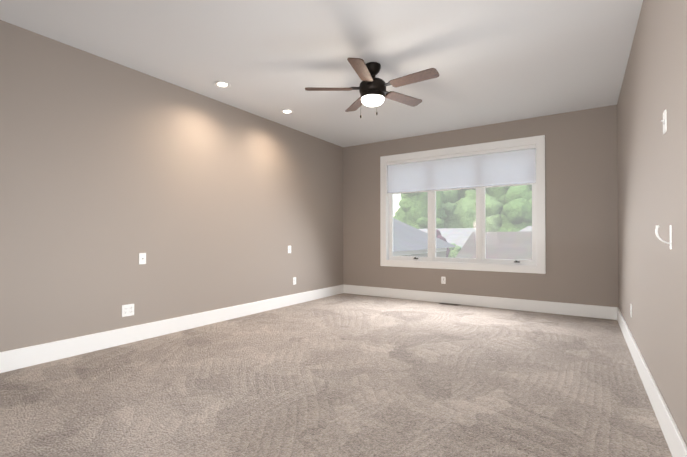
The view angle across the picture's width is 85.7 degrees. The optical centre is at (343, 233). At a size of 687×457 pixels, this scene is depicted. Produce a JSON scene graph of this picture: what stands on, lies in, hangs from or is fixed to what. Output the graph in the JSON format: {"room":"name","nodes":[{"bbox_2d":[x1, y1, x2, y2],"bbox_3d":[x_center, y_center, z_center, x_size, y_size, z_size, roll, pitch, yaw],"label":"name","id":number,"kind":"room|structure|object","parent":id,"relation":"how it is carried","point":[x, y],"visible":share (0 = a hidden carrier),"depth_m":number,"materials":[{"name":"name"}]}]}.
{"room":"empty bedroom","nodes":[
{"label":"empty bedroom","id":0,"kind":"room"},
{"bbox_2d":[0,20,342,351],"bbox_3d":[-1.873,-0.276,4.225,0.150,2.740,6.960,0,-1,33],"label":"wall","id":1,"kind":"structure","parent":0,"point":[110,171],"depth_m":3.75,"materials":[{"name":"beige paint"}]},
{"bbox_2d":[122,304,133,316],"bbox_3d":[-2.133,0.763,3.668,0.009,0.115,0.116,0,-1,33],"label":"electrical outlet","id":2,"kind":"object","parent":1,"relation":"attached to","point":[128,310],"visible":1,"depth_m":3.67,"materials":[{"name":"white plastic"}]},
{"bbox_2d":[139,253,145,263],"bbox_3d":[-2.055,0.260,3.789,0.013,0.115,0.070,0,-1,33],"label":"jack","id":3,"kind":"object","parent":1,"relation":"attached to","point":[142,258],"visible":1,"depth_m":3.79,"materials":[{"name":"white plastic"}]},
{"bbox_2d":[0,284,343,372],"bbox_3d":[-1.806,1.013,4.162,0.016,0.160,6.650,0,-1,33],"label":"baseboard","id":4,"kind":"structure","parent":1,"relation":"attached to","point":[15,359],"depth_m":3.73,"materials":[{"name":"white wood"}]},
{"bbox_2d":[0,0,642,146],"bbox_3d":[-0.068,-1.718,3.062,4.760,0.120,7.250,0,-1,33],"label":"ceiling","id":5,"kind":"structure","parent":0,"point":[494,61],"depth_m":3.35,"materials":[{"name":"white paint"}]},
{"bbox_2d":[214,81,230,87],"bbox_3d":[-1.340,-1.644,4.095,0.180,0.006,0.180,0,-1,33],"label":"recessed light","id":6,"kind":"object","parent":5,"relation":"in","point":[221,84],"visible":1,"depth_m":4.09,"materials":[{"name":"white"}]},
{"bbox_2d":[280,109,293,113],"bbox_3d":[-0.758,-1.635,4.975,0.180,0.006,0.180,0,-1,33],"label":"recessed light","id":7,"kind":"object","parent":5,"relation":"in","point":[286,111],"visible":1,"depth_m":4.97,"materials":[{"name":"white"}]},
{"bbox_2d":[305,58,438,117],"bbox_3d":[0.320,-1.387,3.615,1.245,0.530,1.288,0,-1,33],"label":"ceiling fan","id":8,"kind":"object","parent":5,"relation":"hanging from","point":[371,88],"visible":1,"depth_m":3.55,"materials":[{"name":"brown wood"}]},
{"bbox_2d":[0,293,671,456],"bbox_3d":[-0.068,1.142,3.034,4.760,0.120,7.250,0,-1,33],"label":"floor","id":9,"kind":"structure","parent":0,"point":[346,375],"depth_m":2.54,"materials":[{"name":"carpet"}]},
{"bbox_2d":[439,303,460,305],"bbox_3d":[1.657,1.107,5.776,0.310,0.005,0.110,0,-1,33],"label":"air vent register","id":10,"kind":"object","parent":9,"relation":"on","point":[450,304],"visible":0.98,"depth_m":5.75,"materials":[{"name":"brown"}]},
{"bbox_2d":[343,105,617,306],"bbox_3d":[1.785,-0.259,5.904,4.160,2.740,0.160,0,-1,33],"label":"wall","id":11,"kind":"structure","parent":0,"point":[581,213],"depth_m":5.11,"materials":[{"name":"beige paint"}]},
{"bbox_2d":[441,277,445,283],"bbox_3d":[1.596,0.751,5.916,0.070,0.115,0.009,0,-1,33],"label":"electrical outlet","id":12,"kind":"object","parent":11,"relation":"attached to","point":[443,280],"visible":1,"depth_m":5.91,"materials":[{"name":"white plastic"}]},
{"bbox_2d":[380,135,545,273],"bbox_3d":[1.769,-0.394,5.899,2.560,1.930,0.168,0,-1,33],"label":"window","id":13,"kind":"structure","parent":11,"relation":"in","point":[535,264],"depth_m":5.72,"materials":[{"name":"white wood"}]},
{"bbox_2d":[387,145,535,194],"bbox_3d":[1.754,-0.968,5.882,2.328,0.556,0.062,0,-1,33],"label":"window shade","id":14,"kind":"object","parent":13,"relation":"attached to","point":[512,166],"visible":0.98,"depth_m":5.77,"materials":[{"name":"white fabric"}]},
{"bbox_2d":[344,285,616,319],"bbox_3d":[1.737,1.030,5.818,4.128,0.160,0.016,0,-1,33],"label":"baseboard","id":15,"kind":"structure","parent":11,"relation":"attached to","point":[595,311],"depth_m":5.49,"materials":[{"name":"white wood"}]},
{"bbox_2d":[617,0,686,445],"bbox_3d":[1.743,-0.299,1.879,0.150,2.740,6.960,0,-1,33],"label":"wall","id":16,"kind":"structure","parent":0,"point":[652,194],"depth_m":2.19,"materials":[{"name":"beige paint"}]},
{"bbox_2d":[617,307,686,456],"bbox_3d":[1.670,0.991,1.907,0.016,0.160,6.650,0,-1,33],"label":"baseboard","id":17,"kind":"structure","parent":16,"relation":"attached to","point":[677,446],"depth_m":2.15,"materials":[{"name":"white wood"}]},
{"bbox_2d":[655,225,671,248],"bbox_3d":[1.606,0.020,1.857,0.059,0.120,0.049,0,-1,33],"label":"bracket","id":18,"kind":"object","parent":16,"relation":"attached to","point":[657,234],"visible":1,"depth_m":1.84,"materials":[{"name":"white metal"}]},
{"bbox_2d":[661,110,666,133],"bbox_3d":[1.695,-0.589,1.961,0.016,0.115,0.070,0,-1,33],"label":"light switch","id":19,"kind":"object","parent":16,"relation":"attached to","point":[664,120],"visible":0.96,"depth_m":1.95,"materials":[{"name":"white plastic"}]},
{"label":"outside","id":20,"kind":"structure","parent":0,"visible":0},
{"bbox_3d":[43.805,5.343,74.452,180.000,0.300,159.000,0,-1,33],"label":"ground","id":21,"kind":"structure","parent":20,"visible":0},
{"bbox_2d":[397,191,446,228],"bbox_3d":[9.672,-2.095,46.971,6.388,14.082,6.664,0,-1,33],"label":"tree","id":22,"kind":"object","parent":21,"relation":"on","point":[406,210],"depth_m":45.10,"materials":[{"name":"green plant"}]},
{"bbox_2d":[393,218,456,256],"bbox_3d":[-1.915,1.104,17.791,11.900,7.050,9.900,0,-1,33],"label":"house","id":23,"kind":"structure","parent":21,"relation":"on","point":[413,235],"depth_m":16.32,"materials":[{"name":"grey"}]},
{"bbox_2d":[436,229,449,257],"bbox_3d":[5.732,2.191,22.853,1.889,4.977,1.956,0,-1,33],"label":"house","id":24,"kind":"structure","parent":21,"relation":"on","point":[438,235],"depth_m":22.56,"materials":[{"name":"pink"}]},
{"bbox_2d":[419,222,475,247],"bbox_3d":[8.470,1.927,30.119,9.900,5.650,8.900,0,-1,33],"label":"house","id":25,"kind":"structure","parent":21,"relation":"on","point":[457,236],"depth_m":28.68,"materials":[{"name":"beige"}]},
{"bbox_2d":[448,243,460,257],"bbox_3d":[6.212,2.597,20.321,1.125,4.115,1.192,0,-1,33],"label":"tree","id":26,"kind":"object","parent":21,"relation":"on","point":[457,249],"depth_m":20.18,"materials":[{"name":"green plant"}]},
{"bbox_2d":[443,189,473,203],"bbox_3d":[17.362,-4.650,57.002,13.040,19.424,15.326,0,-1,33],"label":"tree","id":27,"kind":"object","parent":21,"relation":"on","point":[455,195],"depth_m":51.30,"materials":[{"name":"green plant"}]},
{"bbox_2d":[442,190,502,231],"bbox_3d":[17.447,-0.456,51.490,9.915,11.130,8.702,0,-1,33],"label":"tree","id":28,"kind":"object","parent":21,"relation":"on","point":[493,215],"depth_m":48.00,"materials":[{"name":"green plant"}]},
{"bbox_2d":[455,231,531,259],"bbox_3d":[10.459,1.986,10.948,12.900,5.150,9.900,0,-1,33],"label":"house","id":29,"kind":"structure","parent":21,"relation":"on","point":[515,245],"depth_m":12.68,"materials":[{"name":"grey"}]},
{"bbox_2d":[474,185,531,204],"bbox_3d":[23.899,-5.106,55.961,14.263,20.133,14.870,0,-1,33],"label":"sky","id":30,"kind":"structure","parent":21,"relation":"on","point":[498,193],"depth_m":50.99,"materials":[{"name":"green plant"}]},
{"bbox_2d":[496,185,531,231],"bbox_3d":[23.204,-0.708,47.237,9.400,11.247,9.345,0,-1,33],"label":"tree","id":31,"kind":"object","parent":21,"relation":"on","point":[520,198],"depth_m":45.08,"materials":[{"name":"green plant"}]},
{"bbox_2d":[518,226,531,231],"bbox_3d":[22.551,1.778,35.290,14.900,6.050,9.900,0,-1,33],"label":"house","id":32,"kind":"structure","parent":21,"relation":"on","point":[527,228],"depth_m":37.14,"materials":[{"name":"grey"}]}
]}

